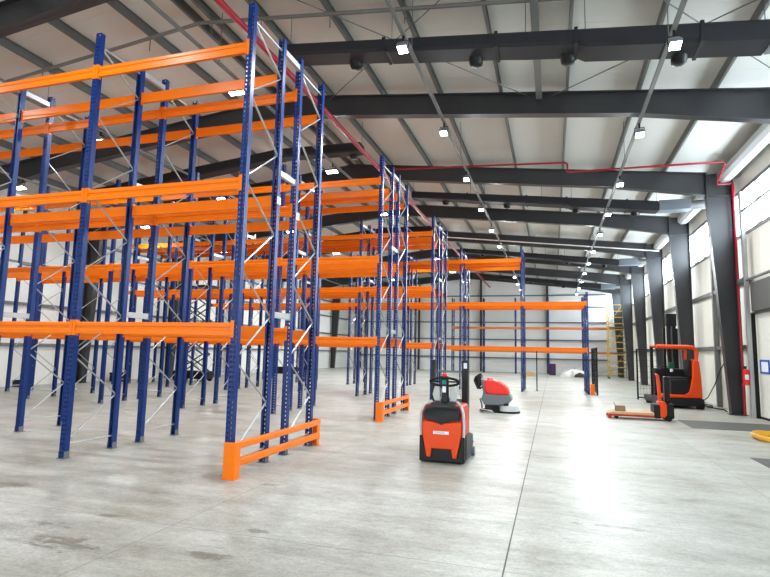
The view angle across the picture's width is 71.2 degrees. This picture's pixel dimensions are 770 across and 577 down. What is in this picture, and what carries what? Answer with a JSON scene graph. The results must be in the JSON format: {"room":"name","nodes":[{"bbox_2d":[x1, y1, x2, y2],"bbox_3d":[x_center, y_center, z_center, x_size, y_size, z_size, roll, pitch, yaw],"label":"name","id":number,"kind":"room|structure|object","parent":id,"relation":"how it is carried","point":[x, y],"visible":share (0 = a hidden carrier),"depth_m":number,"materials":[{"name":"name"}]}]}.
{"room":"distribution center","nodes":[
{"label":"distribution center","id":0,"kind":"room"},
{"bbox_2d":[0,188,347,386],"bbox_3d":[-12.959,0.449,26.078,0.200,7.900,61.100,-1,-7,17],"label":"wall","id":1,"kind":"structure","parent":0,"point":[54,249],"depth_m":25.26,"materials":[{"name":"metal"}]},
{"bbox_2d":[0,246,169,289],"bbox_3d":[-13.420,-1.354,24.099,0.100,1.520,11.310,-1,-7,17],"label":"beam","id":2,"kind":"structure","parent":1,"relation":"attached to","point":[108,248],"depth_m":25.93,"materials":[{"name":"metal"}]},
{"bbox_2d":[4,300,167,318],"bbox_3d":[-13.471,0.930,23.831,0.100,0.120,11.310,-1,-7,17],"label":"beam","id":3,"kind":"structure","parent":1,"relation":"attached to","point":[6,302],"depth_m":22.32,"materials":[{"name":"metal"}]},
{"bbox_2d":[0,343,225,349],"bbox_3d":[-12.671,2.851,26.323,0.100,0.120,16.960,-1,-7,17],"label":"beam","id":4,"kind":"structure","parent":1,"relation":"attached to","point":[1,344],"depth_m":22.82,"materials":[{"name":"metal"}]},
{"bbox_2d":[0,367,769,576],"bbox_3d":[-5.114,2.552,7.710,26.200,0.200,91.400,-1,-7,17],"label":"floor","id":5,"kind":"structure","parent":0,"point":[602,495],"depth_m":6.46,"materials":[{"name":"concrete"}]},
{"bbox_2d":[75,227,103,382],"bbox_3d":[-13.017,0.415,23.780,0.790,7.432,0.320,-1,-7,17],"label":"steel column","id":6,"kind":"structure","parent":5,"relation":"on","point":[89,293],"depth_m":23.75,"materials":[{"name":"metal"}]},
{"bbox_2d":[103,164,353,230],"bbox_3d":[-6.879,-3.617,22.367,11.880,2.140,0.240,-1,-7,17],"label":"rafter","id":7,"kind":"object","parent":6,"relation":"on","point":[349,169],"visible":0.28,"depth_m":21.25,"materials":[{"name":"paint"}]},
{"bbox_2d":[0,3,324,475],"bbox_3d":[-8.222,-0.598,10.604,13.975,6.590,2.550,-1,-7,17],"label":"rack","id":8,"kind":"object","parent":5,"relation":"on","point":[240,209],"visible":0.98,"depth_m":9.02,"materials":[{"name":"metal"}]},
{"bbox_2d":[163,241,182,377],"bbox_3d":[-11.348,1.079,29.137,0.790,7.432,0.320,-1,-7,17],"label":"steel column","id":9,"kind":"structure","parent":5,"relation":"on","point":[176,306],"depth_m":28.96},
{"bbox_2d":[195,210,394,246],"bbox_3d":[-5.210,-2.953,27.724,11.880,2.140,0.240,-1,-7,17],"label":"rafter","id":10,"kind":"object","parent":9,"relation":"on","point":[337,219],"visible":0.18,"depth_m":26.91,"materials":[{"name":"paint"}]},
{"bbox_2d":[172,280,219,381],"bbox_3d":[-9.446,1.720,26.883,1.900,5.717,0.920,-1,-7,17],"label":"scissor lift","id":11,"kind":"object","parent":5,"relation":"on","point":[198,376],"visible":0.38,"depth_m":26.55,"materials":[{"name":"black metal"}]},
{"bbox_2d":[0,155,408,420],"bbox_3d":[-6.387,0.133,16.494,13.975,6.590,2.550,-1,-7,17],"label":"rack","id":12,"kind":"object","parent":5,"relation":"on","point":[349,266],"visible":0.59,"depth_m":15.51,"materials":[{"name":"metal"}]},
{"bbox_2d":[220,418,320,480],"bbox_3d":[-1.576,2.348,8.121,0.220,0.455,2.820,-1,-7,17],"label":"barrier","id":13,"kind":"object","parent":5,"relation":"on","point":[232,461],"visible":1,"depth_m":7.44,"materials":[{"name":"metal"}]},
{"bbox_2d":[2,501,540,576],"bbox_3d":[-0.451,2.181,4.530,14.400,0.001,0.003,-1,-7,17],"label":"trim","id":14,"kind":"structure","parent":5,"relation":"on","point":[2,501],"depth_m":4.63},
{"bbox_2d":[111,216,446,399],"bbox_3d":[-4.552,0.863,22.383,13.975,6.590,2.550,-1,-7,17],"label":"rack","id":15,"kind":"object","parent":5,"relation":"on","point":[418,243],"visible":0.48,"depth_m":21.64,"materials":[{"name":"metal"}]},
{"bbox_2d":[275,279,284,364],"bbox_3d":[-7.996,2.413,39.898,0.790,7.432,0.320,-1,-7,17],"label":"steel column","id":16,"kind":"structure","parent":5,"relation":"on","point":[283,282],"depth_m":39.99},
{"bbox_2d":[284,249,437,281],"bbox_3d":[-1.857,-1.618,38.486,11.880,2.140,0.240,-1,-7,17],"label":"rafter","id":17,"kind":"object","parent":16,"relation":"on","point":[425,254],"visible":0.2,"depth_m":37.29,"materials":[{"name":"paint"}]},
{"bbox_2d":[330,299,340,367],"bbox_3d":[-4.658,3.742,50.612,0.790,7.432,0.320,-1,-7,17],"label":"steel column","id":18,"kind":"structure","parent":5,"relation":"on","point":[335,313],"depth_m":50.60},
{"bbox_2d":[355,272,463,286],"bbox_3d":[1.480,-0.290,49.199,11.880,2.140,0.240,-1,-7,17],"label":"rafter","id":19,"kind":"object","parent":18,"relation":"on","point":[450,277],"visible":0.27,"depth_m":48.56,"materials":[{"name":"paint"}]},
{"bbox_2d":[374,394,409,421],"bbox_3d":[0.259,3.079,14.011,0.220,0.455,2.820,-1,-7,17],"label":"barrier","id":20,"kind":"object","parent":5,"relation":"on","point":[380,412],"visible":0.98,"depth_m":13.30,"materials":[{"name":"metal"}]},
{"bbox_2d":[202,246,589,394],"bbox_3d":[-0.076,1.556,27.455,19.505,6.590,2.550,-1,-7,17],"label":"rack","id":21,"kind":"object","parent":5,"relation":"on","point":[466,265],"visible":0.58,"depth_m":26.30,"materials":[{"name":"metal"}]},
{"bbox_2d":[419,360,474,463],"bbox_3d":[1.137,1.974,9.039,0.770,1.528,1.945,-1,-7,17],"label":"truck","id":22,"kind":"object","parent":5,"relation":"on","point":[445,436],"visible":1,"depth_m":8.15,"materials":[{"name":"orange metal"}]},
{"bbox_2d":[449,373,460,398],"bbox_3d":[1.097,1.657,8.956,0.500,0.540,0.012,-1,-7,17],"label":"grille","id":23,"kind":"object","parent":22,"relation":"attached to","point":[457,373],"depth_m":8.91,"materials":[{"name":"clear plastic"}]},
{"bbox_2d":[480,280,481,370],"bbox_3d":[9.102,3.450,50.854,0.200,8.674,0.340,-1,-7,17],"label":"column","id":24,"kind":"structure","parent":5,"relation":"on","point":[480,280],"depth_m":50.68,"materials":[{"name":"metal"}]},
{"bbox_2d":[362,321,605,322],"bbox_3d":[8.374,3.211,51.216,23.600,0.100,0.140,-1,-7,17],"label":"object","id":25,"kind":"structure","parent":24,"relation":"attached to","point":[362,321],"depth_m":50.33,"materials":[{"name":"metal"}]},
{"bbox_2d":[361,354,606,360],"bbox_3d":[8.301,6.488,50.833,23.600,0.100,0.140,-1,-7,17],"label":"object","id":26,"kind":"structure","parent":24,"relation":"attached to","point":[361,354],"depth_m":49.83,"materials":[{"name":"metal"}]},
{"bbox_2d":[473,373,519,413],"bbox_3d":[3.217,2.998,15.449,1.295,1.079,0.772,-1,-7,17],"label":"floor scrubber","id":27,"kind":"object","parent":5,"relation":"on","point":[496,396],"depth_m":15.21,"materials":[{"name":"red plastic"}]},
{"bbox_2d":[501,377,547,576],"bbox_3d":[5.213,3.876,17.935,0.012,0.001,54.000,-1,-7,17],"label":"joint","id":28,"kind":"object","parent":5,"relation":"on","point":[547,377],"depth_m":5.59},
{"bbox_2d":[451,297,618,376],"bbox_3d":[12.756,4.090,46.667,13.950,6.590,1.030,-1,-7,17],"label":"rack","id":29,"kind":"object","parent":5,"relation":"on","point":[454,327],"visible":0.56,"depth_m":46.69,"materials":[{"name":"metal"}]},
{"bbox_2d":[560,368,583,377],"bbox_3d":[14.692,6.508,41.746,2.043,0.729,1.254,-1,-7,17],"label":"plastic sheeting","id":30,"kind":"object","parent":5,"relation":"on","point":[571,373],"visible":0.77,"depth_m":41.42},
{"bbox_2d":[591,347,597,394],"bbox_3d":[9.451,3.693,24.258,0.060,2.022,3.010,-1,-7,17],"label":"mesh fence","id":31,"kind":"object","parent":5,"relation":"on","point":[594,362],"visible":0.8,"depth_m":23.84,"materials":[{"name":"black metal"}]},
{"bbox_2d":[606,301,626,378],"bbox_3d":[17.441,3.783,40.241,1.460,5.908,1.250,-1,-7,17],"label":"scaffold tower","id":32,"kind":"object","parent":5,"relation":"on","point":[620,323],"visible":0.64,"depth_m":39.88,"materials":[{"name":"metal"}]},
{"bbox_2d":[612,289,624,377],"bbox_3d":[18.791,3.406,43.348,0.790,7.442,0.320,-1,-7,17],"label":"steel column","id":33,"kind":"structure","parent":5,"relation":"on","point":[616,295],"depth_m":43.39,"materials":[{"name":"metal"}]},
{"bbox_2d":[470,273,611,293],"bbox_3d":[12.848,-0.509,45.685,11.920,2.020,0.240,-1,-7,17],"label":"rafter","id":34,"kind":"object","parent":33,"relation":"on","point":[474,276],"visible":0.5,"depth_m":45.75,"materials":[{"name":"paint"}]},
{"bbox_2d":[620,275,634,380],"bbox_3d":[17.122,2.742,37.991,0.790,7.442,0.320,-1,-7,17],"label":"steel column","id":35,"kind":"structure","parent":5,"relation":"on","point":[626,285],"depth_m":38.01,"materials":[{"name":"metal"}]},
{"bbox_2d":[483,267,620,284],"bbox_3d":[11.179,-1.173,40.328,11.920,2.020,0.240,-1,-7,17],"label":"rafter","id":36,"kind":"object","parent":35,"relation":"on","point":[590,276],"visible":0.65,"depth_m":39.55,"materials":[{"name":"paint"}]},
{"bbox_2d":[631,266,647,384],"bbox_3d":[15.453,2.078,32.634,0.790,7.442,0.320,-1,-7,17],"label":"steel column","id":37,"kind":"structure","parent":5,"relation":"on","point":[637,273],"depth_m":32.66,"materials":[{"name":"metal"}]},
{"bbox_2d":[441,248,631,273],"bbox_3d":[9.510,-1.838,34.971,11.920,2.020,0.240,-1,-7,17],"label":"rafter","id":38,"kind":"object","parent":37,"relation":"on","point":[451,253],"visible":0.38,"depth_m":34.59,"materials":[{"name":"paint"}]},
{"bbox_2d":[606,373,674,421],"bbox_3d":[6.851,2.895,14.540,1.615,1.231,0.660,-1,-7,17],"label":"truck","id":39,"kind":"object","parent":5,"relation":"on","point":[664,409],"visible":0.96,"depth_m":14.19,"materials":[{"name":"orange metal"}]},
{"bbox_2d":[606,409,653,415],"bbox_3d":[6.614,3.346,14.558,1.130,0.068,0.620,-1,-7,17],"label":"cardboard sheet","id":40,"kind":"object","parent":39,"relation":"on","point":[612,411],"visible":1,"depth_m":14.34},
{"bbox_2d":[636,349,662,399],"bbox_3d":[10.398,3.361,21.024,1.030,1.972,0.060,-1,-7,17],"label":"mesh fence","id":41,"kind":"object","parent":5,"relation":"on","point":[637,360],"visible":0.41,"depth_m":21.11,"materials":[{"name":"black metal"}]},
{"bbox_2d":[646,244,666,367],"bbox_3d":[13.769,1.408,27.230,0.790,7.442,0.320,-1,-7,17],"label":"steel column","id":42,"kind":"structure","parent":5,"relation":"on","point":[654,259],"depth_m":27.33,"materials":[{"name":"metal"}]},
{"bbox_2d":[422,231,646,257],"bbox_3d":[7.826,-2.508,29.567,11.920,2.020,0.240,-1,-7,17],"label":"rafter","id":43,"kind":"object","parent":42,"relation":"on","point":[631,245],"visible":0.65,"depth_m":29.17,"materials":[{"name":"paint"}]},
{"bbox_2d":[653,234,668,249],"bbox_3d":[13.161,-2.460,24.919,0.420,0.280,5.610,-1,-7,17],"label":"beam","id":44,"kind":"structure","parent":42,"relation":"attached to","point":[662,240],"depth_m":26.05,"materials":[{"name":"white metal"}]},
{"bbox_2d":[644,314,704,409],"bbox_3d":[10.055,2.501,19.114,1.311,3.220,3.020,0,-7,13],"label":"truck","id":45,"kind":"object","parent":5,"relation":"on","point":[685,383],"visible":0.91,"depth_m":18.05,"materials":[{"name":"orange metal"}]},
{"bbox_2d":[668,217,694,368],"bbox_3d":[12.100,0.744,21.873,0.790,7.442,0.320,-1,-7,17],"label":"steel column","id":46,"kind":"structure","parent":5,"relation":"on","point":[678,236],"depth_m":21.97,"materials":[{"name":"metal"}]},
{"bbox_2d":[394,203,669,234],"bbox_3d":[6.157,-3.172,24.210,11.920,2.020,0.240,-1,-7,17],"label":"rafter","id":47,"kind":"object","parent":46,"relation":"on","point":[640,223],"visible":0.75,"depth_m":23.85,"materials":[{"name":"paint"}]},
{"bbox_2d":[677,197,703,223],"bbox_3d":[11.492,-3.124,19.563,0.420,0.280,5.610,-1,-7,17],"label":"beam","id":48,"kind":"structure","parent":46,"relation":"attached to","point":[684,217],"depth_m":21.09,"materials":[{"name":"white metal"}]},
{"bbox_2d":[665,235,745,406],"bbox_3d":[12.512,0.908,21.725,0.140,7.100,11.260,-1,-7,17],"label":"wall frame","id":49,"kind":"structure","parent":5,"relation":"on","point":[713,296],"depth_m":18.93,"materials":[{"name":"metal"}]},
{"bbox_2d":[678,420,769,430],"bbox_3d":[8.679,3.403,13.259,2.320,0.006,1.740,-1,-7,17],"label":"dock leveler","id":50,"kind":"object","parent":5,"relation":"on","point":[693,424],"visible":1,"depth_m":13.32,"materials":[{"name":"grey metal"}]},
{"bbox_2d":[704,173,747,415],"bbox_3d":[10.431,0.079,16.516,0.790,7.442,0.320,-1,-7,17],"label":"steel column","id":51,"kind":"structure","parent":5,"relation":"on","point":[718,201],"depth_m":16.54,"materials":[{"name":"metal"}]},
{"bbox_2d":[353,164,707,196],"bbox_3d":[4.489,-3.836,18.853,11.920,2.020,0.240,-1,-7,17],"label":"rafter","id":52,"kind":"object","parent":51,"relation":"on","point":[676,183],"visible":0.87,"depth_m":18.43,"materials":[{"name":"paint"}]},
{"bbox_2d":[717,124,769,182],"bbox_3d":[9.816,-3.792,14.182,0.420,0.280,5.660,-1,-7,17],"label":"beam","id":53,"kind":"structure","parent":51,"relation":"attached to","point":[760,138],"depth_m":14.61,"materials":[{"name":"white metal"}]},
{"bbox_2d":[750,430,769,442],"bbox_3d":[8.158,3.053,10.986,1.061,0.148,1.489,-1,-7,17],"label":"coil","id":54,"kind":"object","parent":5,"relation":"on","point":[761,435],"visible":1,"depth_m":11.27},
{"bbox_3d":[8.748,-0.591,11.112,0.790,7.442,0.320,-1,-7,17],"label":"steel column","id":55,"kind":"structure","parent":5,"relation":"on","visible":0},
{"bbox_2d":[284,87,769,123],"bbox_3d":[2.805,-4.506,13.449,11.920,2.020,0.240,-1,-7,17],"label":"rafter","id":56,"kind":"object","parent":55,"relation":"on","point":[744,105],"visible":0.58,"depth_m":12.98,"materials":[{"name":"paint"}]},
{"bbox_2d":[530,0,541,98],"bbox_3d":[2.934,-4.992,10.474,0.140,0.170,5.420,-1,-7,17],"label":"strut","id":57,"kind":"object","parent":56,"relation":"attached to","point":[534,10],"visible":0.67,"depth_m":11.32,"materials":[{"name":"metal"}]},
{"bbox_2d":[4,0,560,81],"bbox_3d":[-3.301,-5.223,11.380,22.106,1.503,0.100,-1,-7,17],"label":"tray","id":58,"kind":"object","parent":57,"relation":"attached to","point":[491,2],"visible":0.81,"depth_m":10.94,"materials":[{"name":"metal"}]},
{"bbox_3d":[8.132,-4.462,8.778,0.420,0.280,5.660,-1,-7,17],"label":"beam","id":59,"kind":"structure","parent":55,"relation":"attached to","visible":0},
{"bbox_2d":[553,0,756,95],"bbox_3d":[5.689,-4.715,9.623,0.024,0.572,7.357,5,-7,-26],"label":"rod","id":60,"kind":"object","parent":59,"relation":"attached to","point":[753,0],"visible":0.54,"depth_m":11.12,"materials":[{"name":"metal"}]},
{"bbox_3d":[-16.384,-0.926,12.971,0.790,7.432,0.320,-1,-7,17],"label":"steel column","id":61,"kind":"structure","parent":5,"relation":"on","visible":0},
{"bbox_2d":[0,0,112,37],"bbox_3d":[-10.246,-4.957,11.559,11.880,2.140,0.240,-1,-7,17],"label":"rafter","id":62,"kind":"object","parent":61,"relation":"on","point":[16,16],"depth_m":10.56,"materials":[{"name":"paint"}]},
{"bbox_3d":[-14.701,-0.255,18.376,0.790,7.432,0.320,-1,-7,17],"label":"steel column","id":63,"kind":"structure","parent":5,"relation":"on","visible":0},
{"bbox_2d":[0,104,279,190],"bbox_3d":[-8.562,-4.287,16.963,11.880,2.140,0.240,-1,-7,17],"label":"rafter","id":64,"kind":"object","parent":63,"relation":"on","point":[30,169],"visible":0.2,"depth_m":16.85,"materials":[{"name":"paint"}]},
{"bbox_3d":[-9.679,1.743,34.494,0.790,7.432,0.320,-1,-7,17],"label":"steel column","id":65,"kind":"structure","parent":5,"relation":"on","visible":0},
{"bbox_2d":[247,236,421,259],"bbox_3d":[-3.541,-2.288,33.081,11.880,2.140,0.240,-1,-7,17],"label":"rafter","id":66,"kind":"object","parent":65,"relation":"on","point":[285,256],"depth_m":33.60,"materials":[{"name":"paint"}]},
{"bbox_3d":[-6.327,3.077,45.255,0.790,7.432,0.320,-1,-7,17],"label":"steel column","id":67,"kind":"structure","parent":5,"relation":"on","visible":0},
{"bbox_2d":[321,272,430,287],"bbox_3d":[-0.189,-0.954,43.842,11.880,2.140,0.240,-1,-7,17],"label":"rafter","id":68,"kind":"object","parent":67,"relation":"on","point":[343,281],"visible":0.2,"depth_m":44.86,"materials":[{"name":"paint"}]},
{"bbox_2d":[0,0,769,286],"bbox_3d":[-0.527,-4.070,22.818,26.200,1.535,61.600,-1,-7,17],"label":"ceiling","id":69,"kind":"structure","parent":0,"point":[591,143],"depth_m":14.28,"materials":[{"name":"metal"}]},
{"bbox_2d":[0,170,346,286],"bbox_3d":[-9.216,-3.096,25.141,0.070,1.128,53.500,-1,-7,17],"label":"tray","id":70,"kind":"object","parent":69,"relation":"hanging from","point":[21,178],"visible":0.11,"depth_m":18.47,"materials":[{"name":"metal"}]},
{"bbox_2d":[0,161,353,286],"bbox_3d":[-10.820,-3.312,25.878,0.055,0.220,61.100,-1,-7,17],"label":"roof purlin","id":71,"kind":"structure","parent":69,"relation":"attached to","point":[52,182],"depth_m":20.82,"materials":[{"name":"metal"}]},
{"bbox_2d":[0,139,366,283],"bbox_3d":[-9.336,-3.499,25.439,0.055,0.220,61.100,-1,-7,17],"label":"roof purlin","id":72,"kind":"structure","parent":69,"relation":"attached to","point":[3,143],"depth_m":19.57,"materials":[{"name":"metal"}]},
{"bbox_2d":[0,111,385,282],"bbox_3d":[-7.852,-3.687,25.000,0.055,0.220,61.100,-1,-7,17],"label":"roof purlin","id":73,"kind":"structure","parent":69,"relation":"attached to","point":[55,139],"depth_m":18.95,"materials":[{"name":"metal"}]},
{"bbox_2d":[0,78,400,280],"bbox_3d":[-6.368,-3.873,24.561,0.055,0.220,61.100,-1,-7,17],"label":"roof purlin","id":74,"kind":"structure","parent":69,"relation":"attached to","point":[15,93],"depth_m":16.83,"materials":[{"name":"metal"}]},
{"bbox_2d":[0,61,410,284],"bbox_3d":[-4.812,-3.653,23.837,0.070,1.125,53.500,-1,-7,17],"label":"tray","id":75,"kind":"object","parent":69,"relation":"hanging from","point":[2,81],"visible":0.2,"depth_m":16.19,"materials":[{"name":"metal"}]},
{"bbox_2d":[0,37,418,277],"bbox_3d":[-4.836,-4.067,24.107,0.055,0.220,61.100,-1,-7,17],"label":"roof purlin","id":76,"kind":"structure","parent":69,"relation":"attached to","point":[5,42],"depth_m":14.12,"materials":[{"name":"metal"}]},
{"bbox_2d":[65,122,363,189],"bbox_3d":[-6.393,-4.189,18.625,11.894,2.012,0.580,-1,-7,17],"label":"air duct","id":77,"kind":"object","parent":69,"relation":"hanging from","point":[229,166],"visible":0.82,"depth_m":17.86,"materials":[{"name":"black metal"}]},
{"bbox_2d":[47,19,435,275],"bbox_3d":[-3.352,-4.254,23.668,0.055,0.220,61.100,-1,-7,17],"label":"roof purlin","id":78,"kind":"structure","parent":69,"relation":"attached to","point":[58,24],"depth_m":13.12,"materials":[{"name":"metal"}]},
{"bbox_2d":[107,0,458,280],"bbox_3d":[-1.868,-4.441,23.229,0.055,0.220,61.100,-1,-7,17],"label":"roof purlin","id":79,"kind":"structure","parent":69,"relation":"attached to","point":[117,5],"depth_m":12.80,"materials":[{"name":"metal"}]},
{"bbox_2d":[144,0,470,283],"bbox_3d":[-0.218,-4.106,22.462,0.070,1.207,53.500,-1,-7,17],"label":"tray","id":80,"kind":"object","parent":69,"relation":"hanging from","point":[157,9],"visible":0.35,"depth_m":11.70,"materials":[{"name":"metal"}]},
{"bbox_2d":[171,0,463,271],"bbox_3d":[-0.719,-4.585,22.889,0.055,0.220,61.100,-1,-7,17],"label":"roof purlin","id":81,"kind":"structure","parent":69,"relation":"attached to","point":[182,5],"depth_m":12.78,"materials":[{"name":"metal"}]},
{"bbox_2d":[190,0,470,272],"bbox_3d":[-0.337,-4.591,22.770,0.055,0.220,61.100,-1,-7,17],"label":"roof purlin","id":82,"kind":"structure","parent":69,"relation":"attached to","point":[200,4],"depth_m":12.75,"materials":[{"name":"metal"}]},
{"bbox_2d":[247,218,436,256],"bbox_3d":[-3.026,-2.849,29.434,11.894,2.012,0.580,-1,-7,17],"label":"air duct","id":83,"kind":"object","parent":69,"relation":"hanging from","point":[414,228],"visible":0.12,"depth_m":28.01,"materials":[{"name":"black metal"}]},
{"bbox_2d":[213,0,490,287],"bbox_3d":[1.009,-3.494,22.004,0.130,0.364,59.500,-1,-7,17],"label":"sprinkler","id":84,"kind":"object","parent":69,"relation":"hanging from","point":[222,4],"visible":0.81,"depth_m":13.22,"materials":[{"name":"red paint"}]},
{"bbox_2d":[387,161,730,184],"bbox_3d":[5.376,-3.708,17.727,10.781,1.002,1.182,-1,-7,17],"label":"branch","id":85,"kind":"object","parent":84,"relation":"attached to","point":[711,162],"visible":0.98,"depth_m":16.86,"materials":[{"name":"red paint"}]},
{"bbox_2d":[731,182,746,415],"bbox_3d":[10.642,0.222,16.190,0.098,7.053,0.080,-1,-7,17],"label":"pipe","id":86,"kind":"object","parent":85,"relation":"attached to","point":[732,183],"visible":0.9,"depth_m":16.17,"materials":[{"name":"metal"}]},
{"bbox_2d":[245,0,482,273],"bbox_3d":[0.807,-4.478,22.400,0.055,0.220,61.100,-1,-7,17],"label":"roof purlin","id":87,"kind":"structure","parent":69,"relation":"attached to","point":[270,24],"depth_m":14.40,"materials":[{"name":"metal"}]},
{"bbox_2d":[319,0,501,274],"bbox_3d":[2.293,-4.332,21.919,0.055,0.220,61.100,-1,-7,17],"label":"roof purlin","id":88,"kind":"structure","parent":69,"relation":"attached to","point":[337,21],"depth_m":14.05,"materials":[{"name":"metal"}]},
{"bbox_2d":[297,0,527,95],"bbox_3d":[0.211,-5.255,11.397,7.427,0.582,0.024,5,-8,-28],"label":"rod","id":89,"kind":"object","parent":69,"relation":"attached to","point":[297,0],"visible":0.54,"depth_m":11.27,"materials":[{"name":"metal"}]},
{"bbox_2d":[385,0,519,284],"bbox_3d":[3.879,-3.734,21.140,0.070,1.142,53.500,-1,-7,17],"label":"tray","id":90,"kind":"object","parent":69,"relation":"hanging from","point":[388,2],"visible":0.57,"depth_m":11.93,"materials":[{"name":"metal"}]},
{"bbox_2d":[396,36,408,54],"bbox_3d":[0.320,-4.419,9.683,0.220,0.318,0.214,-1,-7,17],"label":"floodlight","id":91,"kind":"object","parent":90,"relation":"attached to","point":[402,47],"visible":1,"depth_m":9.64,"materials":[{"name":"grey plastic"}]},
{"bbox_2d":[397,0,518,276],"bbox_3d":[3.760,-4.188,21.444,0.055,0.220,61.100,-1,-7,17],"label":"roof purlin","id":92,"kind":"structure","parent":69,"relation":"attached to","point":[408,17],"depth_m":13.73,"materials":[{"name":"metal"}]},
{"bbox_2d":[481,0,537,277],"bbox_3d":[5.237,-4.042,20.966,0.055,0.220,61.100,-1,-7,17],"label":"roof purlin","id":93,"kind":"structure","parent":69,"relation":"attached to","point":[485,10],"depth_m":13.16,"materials":[{"name":"metal"}]},
{"bbox_2d":[287,0,769,70],"bbox_3d":[2.158,-4.910,10.318,8.764,2.005,0.709,-1,-7,17],"label":"air duct","id":94,"kind":"object","parent":69,"relation":"hanging from","point":[703,39],"visible":0.94,"depth_m":9.74,"materials":[{"name":"black metal"}]},
{"bbox_2d":[411,182,658,216],"bbox_3d":[5.404,-3.615,20.484,8.914,2.069,0.709,-1,-7,17],"label":"air duct","id":95,"kind":"object","parent":69,"relation":"hanging from","point":[633,207],"visible":0.97,"depth_m":19.98,"materials":[{"name":"black metal"}]},
{"bbox_2d":[657,198,704,213],"bbox_3d":[10.578,-2.894,18.696,1.980,0.360,0.520,-1,-7,17],"label":"duct","id":96,"kind":"object","parent":95,"relation":"attached to","point":[672,205],"visible":0.74,"depth_m":18.59,"materials":[{"name":"grey metal"}]},
{"bbox_2d":[461,248,617,267],"bbox_3d":[8.964,-2.198,31.909,8.914,2.069,0.709,-1,-7,17],"label":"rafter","id":97,"kind":"object","parent":69,"relation":"hanging from","point":[567,260],"visible":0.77,"depth_m":31.38,"materials":[{"name":"black metal"}]},
{"bbox_2d":[618,258,645,265],"bbox_3d":[14.137,-1.478,30.120,1.980,0.360,0.520,-1,-7,17],"label":"duct","id":98,"kind":"object","parent":97,"relation":"attached to","point":[630,261],"visible":0.71,"depth_m":30.00,"materials":[{"name":"grey metal"}]},
{"bbox_2d":[483,272,600,289],"bbox_3d":[12.332,-0.882,42.720,8.914,2.021,0.709,-1,-7,17],"label":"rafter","id":99,"kind":"object","parent":69,"relation":"hanging from","point":[563,284],"visible":0.91,"depth_m":42.18,"materials":[{"name":"black metal"}]},
{"bbox_2d":[447,237,658,251],"bbox_3d":[8.558,-2.401,28.746,11.006,1.248,0.060,-1,-7,17],"label":"pipe","id":100,"kind":"object","parent":69,"relation":"attached to","point":[447,237],"visible":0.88,"depth_m":28.55,"materials":[{"name":"metal"}]},
{"bbox_2d":[556,0,573,279],"bbox_3d":[6.733,-3.895,20.482,0.055,0.220,61.100,-1,-7,17],"label":"roof purlin","id":101,"kind":"structure","parent":69,"relation":"attached to","point":[571,1],"depth_m":12.70,"materials":[{"name":"metal"}]},
{"bbox_2d":[576,0,670,280],"bbox_3d":[8.238,-3.747,19.994,0.055,0.220,61.100,-1,-7,17],"label":"roof purlin","id":102,"kind":"structure","parent":69,"relation":"attached to","point":[663,10],"depth_m":12.38,"materials":[{"name":"metal"}]},
{"bbox_2d":[575,0,687,292],"bbox_3d":[8.090,-3.313,19.776,0.070,1.155,53.500,-1,-7,17],"label":"tray","id":103,"kind":"object","parent":69,"relation":"hanging from","point":[682,5],"visible":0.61,"depth_m":10.86,"materials":[{"name":"metal"}]},
{"bbox_2d":[667,30,682,50],"bbox_3d":[4.596,-3.966,8.527,0.220,0.318,0.214,-1,-7,17],"label":"floodlight","id":104,"kind":"object","parent":103,"relation":"attached to","point":[675,42],"visible":1,"depth_m":8.49,"materials":[{"name":"grey plastic"}]},
{"bbox_2d":[595,0,769,282],"bbox_3d":[9.715,-3.601,19.516,0.055,0.220,61.100,-1,-7,17],"label":"roof purlin","id":105,"kind":"structure","parent":69,"relation":"attached to","point":[758,13],"depth_m":11.97,"materials":[{"name":"metal"}]},
{"bbox_2d":[346,279,617,375],"bbox_3d":[8.427,3.343,51.384,25.600,8.980,0.200,-1,-7,17],"label":"wall","id":106,"kind":"structure","parent":0,"point":[453,287],"depth_m":50.16,"materials":[{"name":"metal"}]},
{"bbox_2d":[380,337,606,341],"bbox_3d":[8.338,4.800,51.030,23.600,0.100,0.140,-1,-7,17],"label":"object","id":107,"kind":"structure","parent":106,"relation":"attached to","point":[380,337],"depth_m":49.72,"materials":[{"name":"metal"}]},
{"bbox_2d":[447,294,605,296],"bbox_3d":[8.429,0.729,51.507,23.600,0.100,0.140,-1,-7,17],"label":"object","id":108,"kind":"structure","parent":106,"relation":"attached to","point":[579,294],"depth_m":49.80,"materials":[{"name":"metal"}]},
{"bbox_2d":[622,143,769,416],"bbox_3d":[11.683,0.102,18.444,0.200,7.900,61.100,-1,-7,17],"label":"wall","id":109,"kind":"structure","parent":0,"point":[758,240],"depth_m":19.93,"materials":[{"name":"metal"}]},
{"bbox_2d":[665,232,697,283],"bbox_3d":[13.536,-1.284,24.657,0.160,1.440,5.610,-1,-7,17],"label":"window","id":110,"kind":"structure","parent":109,"relation":"in","point":[669,277],"depth_m":26.62,"materials":[{"name":"glass"}]},
{"bbox_2d":[693,192,740,265],"bbox_3d":[11.867,-1.948,19.300,0.160,1.440,5.610,-1,-7,17],"label":"window","id":111,"kind":"structure","parent":109,"relation":"in","point":[701,240],"depth_m":20.65,"materials":[{"name":"glass"}]},
{"bbox_2d":[737,188,769,420],"bbox_3d":[10.121,0.209,14.055,0.350,6.600,4.220,-1,-7,17],"label":"door frame","id":112,"kind":"structure","parent":109,"relation":"in","point":[759,289],"depth_m":15.26,"materials":[{"name":"metal"}]},
{"bbox_2d":[738,164,769,237],"bbox_3d":[10.191,-2.615,13.919,0.160,1.440,5.660,-1,-7,17],"label":"window","id":113,"kind":"structure","parent":109,"relation":"in","point":[758,214],"depth_m":15.26,"materials":[{"name":"glass"}]},
{"bbox_2d":[760,360,769,373],"bbox_3d":[10.503,2.165,14.864,0.025,0.380,0.660,-1,-7,17],"label":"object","id":114,"kind":"structure","parent":109,"relation":"attached to","point":[764,364],"depth_m":14.82,"materials":[{"name":"blue plastic"}]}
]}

